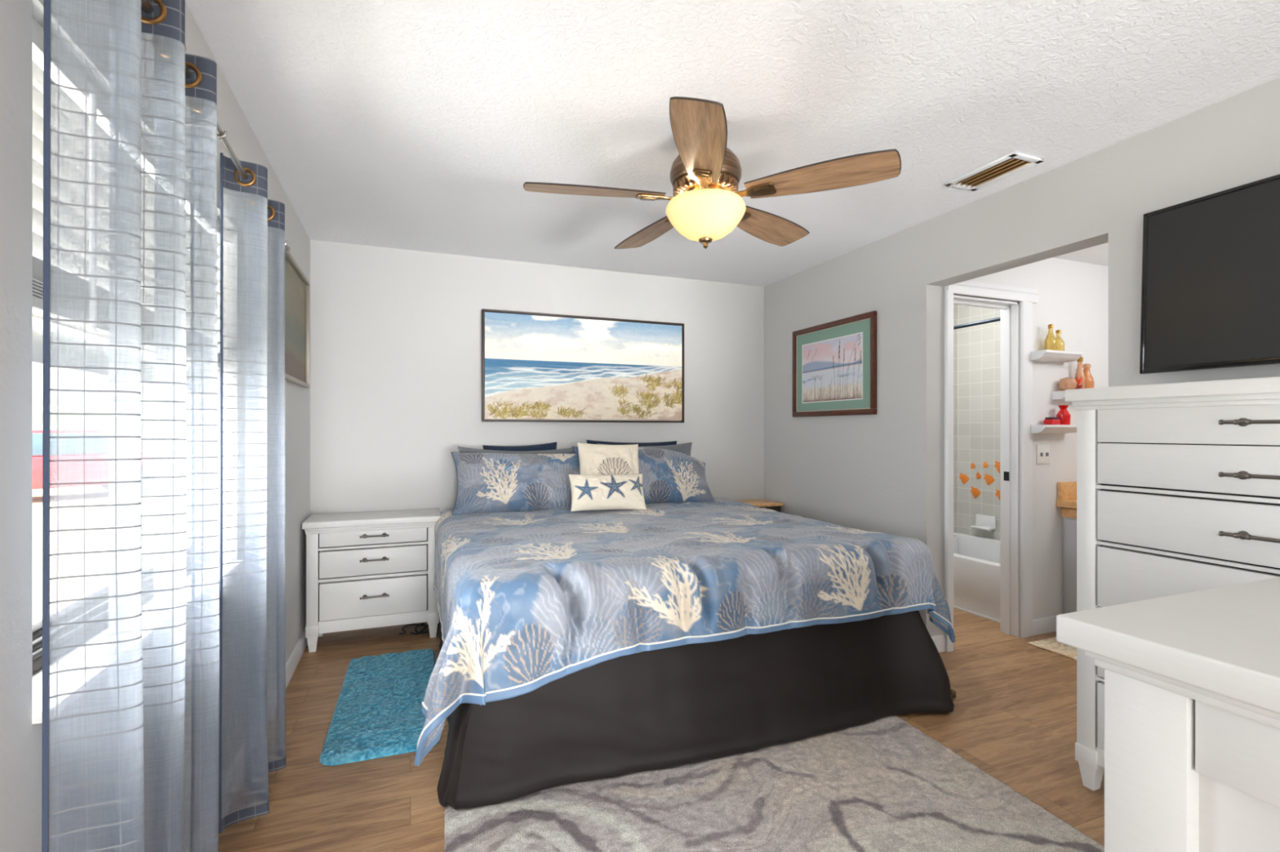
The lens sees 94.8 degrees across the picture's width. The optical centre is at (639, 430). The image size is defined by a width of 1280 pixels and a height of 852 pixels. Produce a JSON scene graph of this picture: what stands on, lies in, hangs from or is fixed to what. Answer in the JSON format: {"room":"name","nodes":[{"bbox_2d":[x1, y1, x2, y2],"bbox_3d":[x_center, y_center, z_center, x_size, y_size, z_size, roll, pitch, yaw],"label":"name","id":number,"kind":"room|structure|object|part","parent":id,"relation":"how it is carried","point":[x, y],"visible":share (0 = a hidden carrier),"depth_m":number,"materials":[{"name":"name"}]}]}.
{"room":"bedroom","nodes":[
{"label":"bedroom","id":0,"kind":"room"},
{"bbox_2d":[0,0,310,851],"bbox_3d":[-0.865,0.037,0.446,0.150,2.395,6.960,0,0,-21],"label":"wall","id":1,"kind":"structure","parent":0,"point":[20,740],"depth_m":0.93,"materials":[{"name":"grey paint"}]},
{"bbox_2d":[32,319,191,675],"bbox_3d":[-1.308,-0.125,1.465,0.065,1.160,1.200,0,0,-21],"label":"window","id":2,"kind":"structure","parent":1,"relation":"in","point":[37,326],"depth_m":1.14,"materials":[{"name":"white metal"}]},
{"bbox_2d":[32,17,223,369],"bbox_3d":[-1.244,-0.450,1.489,0.071,0.510,1.180,0,0,-21],"label":"window blind","id":3,"kind":"object","parent":1,"relation":"attached to","point":[37,30],"visible":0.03,"depth_m":1.05,"materials":[{"name":"white plastic"}]},
{"bbox_3d":[-1.252,-0.682,1.486,0.055,0.045,1.180,0,0,-21],"label":"head rail","id":4,"kind":"part","parent":3,"relation":"part of","materials":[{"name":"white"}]},
{"bbox_3d":[-1.252,-0.221,1.486,0.054,0.021,1.170,0,0,-21],"label":"rail","id":5,"kind":"part","parent":3,"relation":"part of","materials":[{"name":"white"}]},
{"bbox_2d":[31,561,237,724],"bbox_3d":[-1.239,0.465,1.491,0.132,0.020,1.202,0,0,-21],"label":"trim","id":6,"kind":"structure","parent":1,"relation":"attached to","point":[37,715],"depth_m":1.01,"materials":[{"name":"stone"}]},
{"bbox_2d":[141,0,290,253],"bbox_3d":[-1.142,-0.795,1.524,0.118,0.171,1.850,0,0,-21],"label":"curtain rod","id":7,"kind":"object","parent":1,"relation":"attached to","point":[146,5],"visible":0.34,"depth_m":1.59,"materials":[{"name":"silver metal"}]},
{"bbox_2d":[41,0,219,851],"bbox_3d":[-0.966,0.161,1.189,0.120,2.059,0.578,0,0,-21],"label":"sheer curtain","id":8,"kind":"object","parent":7,"relation":"hanging from","point":[181,183],"visible":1,"depth_m":0.95,"materials":[{"name":"fabric"}]},
{"bbox_2d":[218,152,285,833],"bbox_3d":[-1.262,0.185,1.949,0.122,2.010,0.424,0,0,-21],"label":"sheer curtain","id":9,"kind":"object","parent":7,"relation":"hanging from","point":[261,504],"visible":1,"depth_m":1.79,"materials":[{"name":"fabric"}]},
{"bbox_2d":[222,628,307,798],"bbox_3d":[-0.788,1.190,0.476,0.014,0.090,6.660,0,0,-21],"label":"baseboard","id":10,"kind":"structure","parent":1,"relation":"attached to","point":[291,664],"depth_m":3.06,"materials":[{"name":"white paint"}]},
{"bbox_2d":[273,248,310,388],"bbox_3d":[-1.763,-0.548,2.997,0.028,0.610,0.825,0,0,-21],"label":"picture","id":11,"kind":"object","parent":1,"relation":"attached to","point":[297,288],"visible":0.76,"depth_m":3.09,"materials":[{"name":"silver metal"}]},
{"bbox_2d":[284,256,306,382],"bbox_3d":[-1.766,-0.548,2.995,0.001,0.570,0.785,0,0,-21],"label":"print","id":12,"kind":"object","parent":11,"relation":"attached to","point":[295,287],"depth_m":3.04},
{"bbox_2d":[310,240,764,515],"bbox_3d":[-0.467,0.037,4.257,3.363,2.395,0.150,0,0,-21],"label":"wall","id":13,"kind":"structure","parent":0,"point":[396,334],"depth_m":3.87,"materials":[{"name":"grey paint"}]},
{"bbox_2d":[481,308,684,422],"bbox_3d":[-0.363,-0.433,4.193,1.487,0.750,0.040,0,0,-21],"label":"beach painting","id":14,"kind":"object","parent":13,"relation":"attached to","point":[535,366],"visible":1,"depth_m":4.16,"materials":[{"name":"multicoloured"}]},
{"bbox_2d":[218,608,1104,851],"bbox_3d":[1.512,1.265,1.395,5.368,0.060,7.100,0,0,-21],"label":"floor","id":15,"kind":"structure","parent":0,"point":[1013,717],"depth_m":2.26,"materials":[{"name":"brown wood"}]},
{"bbox_2d":[302,508,441,652],"bbox_3d":[-1.579,0.871,3.518,0.728,0.728,0.374,0,0,-21],"label":"nightstand","id":16,"kind":"object","parent":15,"relation":"on","point":[365,570],"visible":0.97,"depth_m":3.37,"materials":[{"name":"white paint"}]},
{"bbox_3d":[-1.830,1.160,3.289,0.066,0.150,0.066,0,0,-21],"label":"leg","id":17,"kind":"part","parent":16,"relation":"part of","materials":[{"name":"white paint"}]},
{"bbox_3d":[-1.529,0.961,3.391,0.564,0.208,0.031,0,0,-21],"label":"drawer","id":18,"kind":"part","parent":16,"relation":"part of","materials":[{"name":"white paint"}]},
{"bbox_3d":[-1.529,0.753,3.391,0.564,0.148,0.031,0,0,-21],"label":"drawer","id":19,"kind":"part","parent":16,"relation":"part of","materials":[{"name":"white paint"}]},
{"bbox_3d":[-1.529,0.602,3.391,0.564,0.102,0.031,0,0,-21],"label":"drawer","id":20,"kind":"part","parent":16,"relation":"part of","materials":[{"name":"white paint"}]},
{"bbox_3d":[-1.517,0.950,3.360,0.152,0.025,0.035,0,0,-21],"label":"handle","id":21,"kind":"part","parent":16,"relation":"part of","materials":[{"name":"grey metal"}]},
{"bbox_3d":[-1.517,0.740,3.360,0.152,0.025,0.035,0,0,-21],"label":"handle","id":22,"kind":"part","parent":16,"relation":"part of","materials":[{"name":"grey metal"}]},
{"bbox_3d":[-1.517,0.603,3.360,0.152,0.025,0.035,0,0,-21],"label":"handle","id":23,"kind":"part","parent":16,"relation":"part of","materials":[{"name":"grey metal"}]},
{"bbox_3d":[-1.239,1.160,3.519,0.066,0.150,0.066,0,0,-21],"label":"leg","id":24,"kind":"part","parent":16,"relation":"part of","materials":[{"name":"white paint"}]},
{"bbox_2d":[319,648,439,765],"bbox_3d":[-1.163,1.217,2.718,0.449,0.032,1.077,0,0,-21],"label":"shag rug","id":25,"kind":"object","parent":15,"relation":"on","point":[378,713],"visible":0.94,"depth_m":2.55,"materials":[{"name":"blue carpet"}]},
{"bbox_2d":[409,622,429,635],"bbox_3d":[-1.338,1.205,3.569,0.103,0.049,0.066,0,0,-38],"label":"power cord","id":26,"kind":"object","parent":15,"relation":"on","point":[417,626],"visible":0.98,"depth_m":3.56,"materials":[{"name":"black plastic"}]},
{"bbox_2d":[399,621,439,635],"bbox_3d":[-1.324,1.186,3.564,0.253,0.091,0.171,0,0,-21],"label":"power cord","id":27,"kind":"object","parent":15,"relation":"on","point":[402,628],"visible":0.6,"depth_m":3.58,"materials":[{"name":"black plastic"}]},
{"bbox_2d":[436,610,954,808],"bbox_3d":[-0.001,0.887,3.152,2.126,0.695,2.128,0,0,-21],"label":"bed","id":28,"kind":"object","parent":15,"relation":"on","point":[689,704],"visible":0.56,"depth_m":2.18,"materials":[{"name":"black fabric"}]},
{"bbox_2d":[413,497,955,766],"bbox_3d":[-0.001,0.866,3.115,2.227,0.230,2.057,0,0,-21],"label":"comforter","id":29,"kind":"object","parent":28,"relation":"on","point":[527,601],"visible":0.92,"depth_m":2.26,"materials":[{"name":"blue fabric"}]},
{"bbox_2d":[450,452,580,515],"bbox_3d":[-0.722,0.330,3.676,0.880,0.392,0.314,0,0,-19],"label":"pillow sham","id":30,"kind":"object","parent":29,"relation":"on","point":[487,482],"visible":0.81,"depth_m":3.57,"materials":[{"name":"blue fabric"}]},
{"bbox_2d":[457,446,573,453],"bbox_3d":[-0.785,0.310,3.838,0.788,0.417,0.188,0,0,-21],"label":"pillow","id":31,"kind":"object","parent":29,"relation":"on","point":[462,450],"visible":0.09,"depth_m":3.84,"materials":[{"name":"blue fabric"}]},
{"bbox_2d":[482,442,556,451],"bbox_3d":[-0.786,0.285,3.937,0.515,0.411,0.156,0,0,-21],"label":"pillow","id":32,"kind":"object","parent":29,"relation":"on","point":[553,446],"visible":0.07,"depth_m":3.94,"materials":[{"name":"blue fabric"}]},
{"bbox_2d":[568,474,646,511],"bbox_3d":[-0.191,0.367,3.501,0.460,0.214,0.153,0,0,-15],"label":"cushion","id":33,"kind":"object","parent":29,"relation":"on","point":[625,491],"visible":1,"depth_m":3.45,"materials":[{"name":"fabric"}]},
{"bbox_2d":[577,442,639,475],"bbox_3d":[-0.186,0.270,3.680,0.420,0.389,0.212,0,0,-21],"label":"cushion","id":34,"kind":"object","parent":29,"relation":"on","point":[594,459],"visible":0.51,"depth_m":3.65,"materials":[{"name":"fabric"}]},
{"bbox_2d":[586,440,676,446],"bbox_3d":[-0.043,0.290,4.235,0.709,0.448,0.152,0,0,-23],"label":"pillow","id":35,"kind":"object","parent":29,"relation":"on","point":[588,442],"visible":0.05,"depth_m":4.25,"materials":[{"name":"blue fabric"}]},
{"bbox_2d":[571,446,715,504],"bbox_3d":[0.041,0.307,3.965,0.976,0.405,0.321,0,0,-21],"label":"pillow sham","id":36,"kind":"object","parent":29,"relation":"on","point":[668,475],"visible":0.54,"depth_m":3.92,"materials":[{"name":"blue fabric"}]},
{"bbox_2d":[596,442,692,456],"bbox_3d":[0.064,0.290,4.181,0.744,0.404,0.193,0,0,-21],"label":"pillow","id":37,"kind":"object","parent":29,"relation":"on","point":[685,448],"visible":0.05,"depth_m":4.28,"materials":[{"name":"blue fabric"}]},
{"bbox_2d":[733,499,783,512],"bbox_3d":[0.853,0.892,4.504,0.385,0.685,0.290,0,0,-21],"label":"side table","id":38,"kind":"object","parent":15,"relation":"on","point":[768,504],"visible":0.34,"depth_m":4.44,"materials":[{"name":"brown wood"}]},
{"bbox_2d":[444,715,1104,851],"bbox_3d":[0.416,1.227,1.674,1.845,0.013,1.220,0,0,-19],"label":"area rug","id":39,"kind":"object","parent":15,"relation":"on","point":[883,784],"visible":0.94,"depth_m":1.90,"materials":[{"name":"grey carpet"}]},
{"bbox_2d":[951,688,955,701],"bbox_3d":[1.369,1.204,2.666,0.160,0.059,0.067,0,0,-21],"label":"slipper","id":40,"kind":"object","parent":15,"relation":"on","point":[953,692],"visible":0.13,"depth_m":2.66,"materials":[{"name":"brown"}]},
{"bbox_2d":[953,532,999,622],"bbox_3d":[2.504,1.042,4.295,0.746,0.385,1.056,0,0,-21],"label":"bathtub","id":41,"kind":"object","parent":15,"relation":"on","point":[976,559],"visible":0.18,"depth_m":4.00,"materials":[{"name":"white ceramic"}]},
{"bbox_2d":[953,532,999,563],"bbox_3d":[2.541,1.018,4.309,0.668,0.335,1.056,0,0,-21],"label":"basin","id":42,"kind":"object","parent":41,"relation":"in","point":[984,548],"depth_m":4.68,"materials":[{"name":"white ceramic"}]},
{"bbox_2d":[1027,637,1076,660],"bbox_3d":[2.540,1.230,3.220,0.425,0.010,0.552,0,0,-21],"label":"bath mat","id":43,"kind":"object","parent":15,"relation":"on","point":[1051,645],"visible":0.25,"depth_m":3.32,"materials":[{"name":"beige fabric"}]},
{"bbox_2d":[1061,507,1076,613],"bbox_3d":[3.113,0.858,3.174,0.588,0.755,1.248,0,0,-21],"label":"vanity cabinet","id":44,"kind":"object","parent":15,"relation":"on","point":[1069,515],"visible":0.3,"depth_m":3.60,"materials":[{"name":"grey wood"}]},
{"bbox_2d":[1056,481,1076,508],"bbox_3d":[3.096,0.395,3.156,0.633,0.150,1.268,0,0,-21],"label":"countertop","id":45,"kind":"structure","parent":44,"relation":"on","point":[1066,491],"depth_m":3.63,"materials":[{"name":"brown wood"}]},
{"bbox_3d":[2.854,0.507,3.072,0.028,0.055,1.248,0,0,-21],"label":"rail","id":46,"kind":"part","parent":44,"relation":"part of","materials":[{"name":"brown wood"}]},
{"bbox_3d":[2.736,0.840,3.350,0.015,0.590,0.590,0,0,-21],"label":"door","id":47,"kind":"part","parent":44,"relation":"part of","materials":[{"name":"grey wood"}]},
{"bbox_2d":[1056,577,1279,851],"bbox_3d":[1.310,0.785,0.975,0.962,0.900,0.583,0,0,-21],"label":"dresser","id":48,"kind":"object","parent":15,"relation":"on","point":[1192,680],"visible":1,"depth_m":0.94,"materials":[{"name":"white paint"}]},
{"bbox_2d":[1065,376,1279,791],"bbox_3d":[1.914,0.546,1.647,0.506,1.378,1.087,0,0,-21],"label":"chest","id":49,"kind":"object","parent":15,"relation":"on","point":[1178,484],"visible":0.62,"depth_m":1.80,"materials":[{"name":"white paint"}]},
{"bbox_3d":[1.562,1.162,2.034,0.068,0.146,0.068,0,0,-21],"label":"leg","id":50,"kind":"part","parent":49,"relation":"part of","materials":[{"name":"white paint"}]},
{"bbox_3d":[1.725,0.963,1.574,0.031,0.220,0.905,0,0,-21],"label":"drawer","id":51,"kind":"part","parent":49,"relation":"part of","materials":[{"name":"white paint"}]},
{"bbox_3d":[1.725,0.724,1.574,0.031,0.214,0.905,0,0,-21],"label":"drawer","id":52,"kind":"part","parent":49,"relation":"part of","materials":[{"name":"white paint"}]},
{"bbox_3d":[1.725,0.493,1.574,0.031,0.203,0.905,0,0,-21],"label":"drawer","id":53,"kind":"part","parent":49,"relation":"part of","materials":[{"name":"white paint"}]},
{"bbox_3d":[1.725,0.286,1.574,0.031,0.166,0.905,0,0,-21],"label":"drawer","id":54,"kind":"part","parent":49,"relation":"part of","materials":[{"name":"white paint"}]},
{"bbox_3d":[1.725,0.111,1.574,0.031,0.136,0.905,0,0,-21],"label":"drawer","id":55,"kind":"part","parent":49,"relation":"part of","materials":[{"name":"white paint"}]},
{"bbox_3d":[1.725,-0.021,1.574,0.031,0.123,0.905,0,0,-21],"label":"drawer","id":56,"kind":"part","parent":49,"relation":"part of","materials":[{"name":"white paint"}]},
{"bbox_3d":[1.699,0.125,1.549,0.035,0.024,0.260,0,0,-21],"label":"handle","id":57,"kind":"part","parent":49,"relation":"part of","materials":[{"name":"grey metal"}]},
{"bbox_3d":[1.699,-0.023,1.549,0.035,0.024,0.260,0,0,-21],"label":"handle","id":58,"kind":"part","parent":49,"relation":"part of","materials":[{"name":"grey metal"}]},
{"bbox_3d":[1.699,0.292,1.549,0.035,0.024,0.260,0,0,-21],"label":"handle","id":59,"kind":"part","parent":49,"relation":"part of","materials":[{"name":"grey metal"}]},
{"bbox_2d":[185,0,1279,286],"bbox_3d":[0.688,-1.200,1.025,3.563,0.080,7.010,0,0,-21],"label":"ceiling","id":60,"kind":"structure","parent":0,"point":[412,125],"depth_m":2.04,"materials":[{"name":"white paint"}]},
{"bbox_2d":[523,96,901,248],"bbox_3d":[0.220,-0.921,2.239,1.300,0.476,1.282,0,0,-21],"label":"ceiling fan","id":61,"kind":"object","parent":60,"relation":"hanging from","point":[706,205],"visible":1,"depth_m":2.08,"materials":[{"name":"brown wood"}]},
{"bbox_3d":[-0.165,-0.873,2.146,0.506,0.039,0.158,0,0,-10],"label":"blade","id":62,"kind":"part","parent":61,"relation":"part of","materials":[{"name":"brown wood"}]},
{"bbox_3d":[0.054,-0.873,2.586,0.158,0.039,0.506,0,0,-28],"label":"blade","id":63,"kind":"part","parent":61,"relation":"part of","materials":[{"name":"brown wood"}]},
{"bbox_3d":[0.185,-0.873,1.802,0.158,0.039,0.506,0,0,8],"label":"blade","id":64,"kind":"part","parent":61,"relation":"part of","materials":[{"name":"brown wood"}]},
{"bbox_2d":[673,171,737,197],"bbox_3d":[0.247,-0.906,2.216,0.244,0.043,0.243,0,0,-21],"label":"fitting","id":65,"kind":"object","parent":61,"relation":"attached to","point":[728,180],"depth_m":2.14,"materials":[{"name":"gold metal"}]},
{"bbox_3d":[0.247,-0.790,2.216,0.300,0.139,0.300,0,0,-21],"label":"lamp shade","id":66,"kind":"part","parent":61,"relation":"part of","materials":[{"name":"beige glass"}]},
{"bbox_3d":[0.540,-0.873,2.514,0.158,0.039,0.506,0,0,44],"label":"blade","id":67,"kind":"part","parent":61,"relation":"part of","materials":[{"name":"brown wood"}]},
{"bbox_3d":[0.621,-0.873,2.029,0.506,0.039,0.158,0,0,26],"label":"blade","id":68,"kind":"part","parent":61,"relation":"part of","materials":[{"name":"brown wood"}]},
{"bbox_2d":[944,151,1044,191],"bbox_3d":[1.576,-1.151,2.633,0.188,0.016,0.342,0,0,-21],"label":"ceiling vent","id":69,"kind":"object","parent":60,"relation":"in","point":[1011,163],"visible":1,"depth_m":2.62,"materials":[{"name":"white metal"}]},
{"bbox_2d":[953,304,957,533],"bbox_3d":[1.956,0.085,4.704,1.475,2.300,0.100,0,0,-21],"label":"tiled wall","id":70,"kind":"structure","parent":0,"point":[955,306],"depth_m":4.92,"materials":[{"name":"tile"}]},
{"bbox_2d":[953,317,999,329],"bbox_3d":[2.183,-0.720,4.170,0.025,0.024,1.056,0,0,-21],"label":"shower rod","id":71,"kind":"object","parent":70,"relation":"attached to","point":[997,319],"visible":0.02,"depth_m":3.94,"materials":[{"name":"grey metal"}]},
{"bbox_2d":[957,305,999,540],"bbox_3d":[2.882,0.085,4.496,0.100,2.300,1.160,0,0,-21],"label":"tiled wall","id":72,"kind":"structure","parent":0,"point":[979,345],"depth_m":4.75,"materials":[{"name":"tile"}]},
{"bbox_2d":[959,472,968,484],"bbox_3d":[2.682,0.400,4.865,0.004,0.093,0.093,0,0,-21],"label":"decal","id":73,"kind":"object","parent":72,"relation":"attached to","point":[964,478],"visible":1,"depth_m":4.86,"materials":[{"name":"orange plastic"}]},
{"bbox_2d":[970,462,975,468],"bbox_3d":[2.711,0.285,4.790,0.004,0.055,0.043,0,0,-21],"label":"decal","id":74,"kind":"object","parent":72,"relation":"attached to","point":[972,465],"visible":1,"depth_m":4.79,"materials":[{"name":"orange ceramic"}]},
{"bbox_2d":[969,486,980,498],"bbox_3d":[2.719,0.504,4.769,0.004,0.097,0.097,0,0,-21],"label":"decal","id":75,"kind":"object","parent":72,"relation":"attached to","point":[975,492],"visible":1,"depth_m":4.77,"materials":[{"name":"orange plastic"}]},
{"bbox_2d":[976,471,981,479],"bbox_3d":[2.730,0.362,4.741,0.004,0.059,0.049,0,0,-21],"label":"decal","id":76,"kind":"object","parent":72,"relation":"attached to","point":[978,475],"visible":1,"depth_m":4.74,"materials":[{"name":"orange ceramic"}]},
{"bbox_2d":[970,514,995,530],"bbox_3d":[2.722,0.729,4.664,0.074,0.108,0.170,0,0,-21],"label":"soap dish","id":77,"kind":"object","parent":72,"relation":"attached to","point":[985,522],"visible":1,"depth_m":4.66,"materials":[{"name":"white ceramic"}]},
{"bbox_2d":[982,461,987,467],"bbox_3d":[2.752,0.272,4.684,0.004,0.053,0.042,0,0,-21],"label":"decal","id":78,"kind":"object","parent":72,"relation":"attached to","point":[985,464],"visible":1,"depth_m":4.68,"materials":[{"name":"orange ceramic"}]},
{"bbox_2d":[983,473,994,485],"bbox_3d":[2.763,0.388,4.656,0.004,0.099,0.095,0,0,-21],"label":"decal","id":79,"kind":"object","parent":72,"relation":"attached to","point":[989,479],"visible":1,"depth_m":4.65,"materials":[{"name":"orange plastic"}]},
{"bbox_2d":[994,460,999,473],"bbox_3d":[2.797,0.285,4.569,0.004,0.099,0.099,0,0,-21],"label":"decal","id":80,"kind":"object","parent":72,"relation":"attached to","point":[997,465],"visible":0.62,"depth_m":4.58,"materials":[{"name":"orange plastic"}]},
{"bbox_2d":[995,488,999,499],"bbox_3d":[2.800,0.505,4.562,0.004,0.092,0.096,0,0,-21],"label":"decal","id":81,"kind":"object","parent":72,"relation":"attached to","point":[997,494],"visible":0.48,"depth_m":4.58,"materials":[{"name":"orange plastic"}]},
{"bbox_2d":[764,77,1279,636],"bbox_3d":[2.275,0.037,1.672,0.135,2.395,6.660,0,0,-21],"label":"wall","id":82,"kind":"structure","parent":0,"point":[883,472],"depth_m":3.27,"materials":[{"name":"grey paint"}]},
{"bbox_2d":[792,311,876,417],"bbox_3d":[1.289,-0.414,3.974,0.024,0.633,0.827,0,0,-21],"label":"picture","id":83,"kind":"object","parent":82,"relation":"attached to","point":[834,363],"visible":1,"depth_m":3.92,"materials":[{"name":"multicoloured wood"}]},
{"bbox_2d":[802,332,862,403],"bbox_3d":[1.288,-0.407,3.981,0.001,0.423,0.615,0,0,-21],"label":"print","id":84,"kind":"object","parent":83,"relation":"attached to","point":[833,368],"depth_m":3.95},
{"bbox_2d":[931,634,946,652],"bbox_3d":[2.266,1.190,1.669,0.144,0.090,6.660,0,0,-21],"label":"baseboard","id":85,"kind":"structure","parent":82,"relation":"attached to","point":[940,641],"depth_m":3.27,"materials":[{"name":"white paint"}]},
{"bbox_2d":[1139,173,1279,374],"bbox_3d":[2.126,-0.484,1.739,0.079,0.678,1.083,0,0,-21],"label":"television","id":86,"kind":"object","parent":82,"relation":"attached to","point":[1211,289],"visible":1,"depth_m":2.04,"materials":[{"name":"black plastic"}]},
{"bbox_2d":[944,257,1108,636],"bbox_3d":[2.417,0.085,3.633,1.555,2.300,0.110,0,0,-21],"label":"wall","id":87,"kind":"structure","parent":0,"point":[1073,295],"depth_m":3.62,"materials":[{"name":"white paint"}]},
{"bbox_2d":[945,280,1039,652],"bbox_3d":[2.033,0.191,3.470,0.744,2.088,0.134,0,0,-21],"label":"trim","id":88,"kind":"structure","parent":87,"relation":"attached to","point":[1010,451],"depth_m":3.52,"materials":[{"name":"white paint"}]},
{"bbox_3d":[2.222,0.278,3.566,0.002,0.055,0.034,0,0,-21],"label":"strike plate","id":89,"kind":"part","parent":88,"relation":"part of","materials":[{"name":"black"}]},
{"bbox_2d":[1036,444,1049,464],"bbox_3d":[2.461,0.146,3.581,0.114,0.117,0.018,0,0,-21],"label":"light switch","id":90,"kind":"object","parent":87,"relation":"attached to","point":[1042,451],"visible":1,"depth_m":3.58,"materials":[{"name":"white plastic"}]},
{"bbox_2d":[1032,615,1056,635],"bbox_3d":[2.479,1.190,3.591,0.290,0.090,0.014,0,0,-21],"label":"baseboard","id":91,"kind":"structure","parent":87,"relation":"attached to","point":[1047,624],"depth_m":3.58,"materials":[{"name":"white paint"}]},
{"bbox_2d":[1031,424,1076,433],"bbox_3d":[2.514,-0.007,3.555,0.330,0.052,0.105,0,0,-21],"label":"wall shelf","id":92,"kind":"object","parent":87,"relation":"attached to","point":[1046,428],"visible":0.78,"depth_m":3.51,"materials":[{"name":"white paint"}]},
{"bbox_2d":[1044,417,1060,425],"bbox_3d":[2.484,-0.056,3.544,0.075,0.046,0.055,0,0,-21],"label":"jar","id":93,"kind":"object","parent":92,"relation":"on","point":[1048,420],"visible":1,"depth_m":3.52,"materials":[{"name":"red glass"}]},
{"bbox_3d":[2.483,-0.073,3.544,0.061,0.012,0.044,0,0,-21],"label":"lid","id":94,"kind":"part","parent":93,"relation":"part of","materials":[{"name":"black"}]},
{"bbox_2d":[1056,404,1071,425],"bbox_3d":[2.575,-0.093,3.577,0.072,0.120,0.072,0,0,-21],"label":"vase","id":95,"kind":"object","parent":92,"relation":"on","point":[1064,415],"visible":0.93,"depth_m":3.55,"materials":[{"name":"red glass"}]},
{"bbox_2d":[1031,350,1083,363],"bbox_3d":[2.514,-0.447,3.555,0.330,0.052,0.105,0,0,-21],"label":"wall shelf","id":96,"kind":"object","parent":87,"relation":"attached to","point":[1052,356],"visible":1,"depth_m":3.52,"materials":[{"name":"white paint"}]},
{"bbox_2d":[1044,324,1056,350],"bbox_3d":[2.468,-0.555,3.535,0.060,0.165,0.060,0,0,-21],"label":"bottle","id":97,"kind":"object","parent":96,"relation":"on","point":[1051,340],"visible":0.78,"depth_m":3.52,"materials":[{"name":"yellow glass"}]},
{"bbox_2d":[1055,329,1064,351],"bbox_3d":[2.534,-0.540,3.560,0.062,0.135,0.062,0,0,-21],"label":"bottle","id":98,"kind":"object","parent":96,"relation":"on","point":[1060,342],"visible":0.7,"depth_m":3.54,"materials":[{"name":"yellow glass"}]},
{"bbox_2d":[1052,391,1065,399],"bbox_3d":[2.714,-0.214,3.633,0.340,0.052,0.105,0,0,-21],"label":"wall shelf","id":99,"kind":"object","parent":87,"relation":"attached to","point":[1056,395],"visible":0.17,"depth_m":3.58,"materials":[{"name":"white paint"}]},
{"bbox_2d":[1057,377,1077,391],"bbox_3d":[2.615,-0.282,3.598,0.100,0.085,0.100,0,0,-21],"label":"jar","id":100,"kind":"object","parent":99,"relation":"on","point":[1067,383],"visible":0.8,"depth_m":3.57,"materials":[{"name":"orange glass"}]},
{"bbox_2d":[1074,377,1083,389],"bbox_3d":[2.676,-0.285,3.610,0.080,0.089,0.086,0,0,-21],"label":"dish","id":101,"kind":"object","parent":99,"relation":"on","point":[1078,386],"visible":0.47,"depth_m":3.58,"materials":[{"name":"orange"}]},
{"bbox_2d":[1074,385,1082,389],"bbox_3d":[2.672,-0.257,3.604,0.068,0.034,0.068,0,0,-21],"label":"bowl","id":102,"kind":"object","parent":101,"relation":"on","point":[1078,387],"depth_m":3.57,"materials":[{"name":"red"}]},
{"bbox_2d":[1075,356,1084,388],"bbox_3d":[2.723,-0.347,3.640,0.052,0.215,0.052,0,0,-21],"label":"bottle","id":103,"kind":"object","parent":99,"relation":"on","point":[1079,373],"visible":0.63,"depth_m":3.63,"materials":[{"name":"pink glass"}]},
{"bbox_2d":[1082,364,1093,388],"bbox_3d":[2.783,-0.328,3.663,0.072,0.175,0.072,0,0,-21],"label":"bottle","id":104,"kind":"object","parent":99,"relation":"on","point":[1089,381],"visible":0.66,"depth_m":3.64,"materials":[{"name":"orange glass"}]},
{"bbox_2d":[1053,242,1108,266],"bbox_3d":[2.556,-1.095,3.413,1.655,0.060,3.300,0,0,-21],"label":"ceiling","id":105,"kind":"structure","parent":0,"point":[1098,255],"depth_m":3.59,"materials":[{"name":"white paint"}]},
{"label":"outside","id":106,"kind":"structure","parent":0,"visible":0},
{"bbox_2d":[32,488,152,623],"bbox_3d":[-25.334,1.520,8.894,39.272,0.070,55.000,0,0,-21],"label":"ground","id":107,"kind":"structure","parent":106,"point":[37,493],"depth_m":7.13,"materials":[{"name":"beige"}]},
{"bbox_2d":[32,430,148,488],"bbox_3d":[-12.917,0.735,12.792,1.860,1.500,4.532,0,0,34],"label":"parked car","id":108,"kind":"object","parent":107,"relation":"on","point":[37,434],"visible":0.04,"depth_m":12.10,"materials":[{"name":"red paint"}]},
{"bbox_2d":[32,396,151,448],"bbox_3d":[-17.122,0.635,19.090,2.443,3.403,18.433,0,0,40],"label":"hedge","id":109,"kind":"object","parent":107,"relation":"on","point":[37,401],"visible":0.02,"depth_m":17.25,"materials":[{"name":"white"}]}
]}

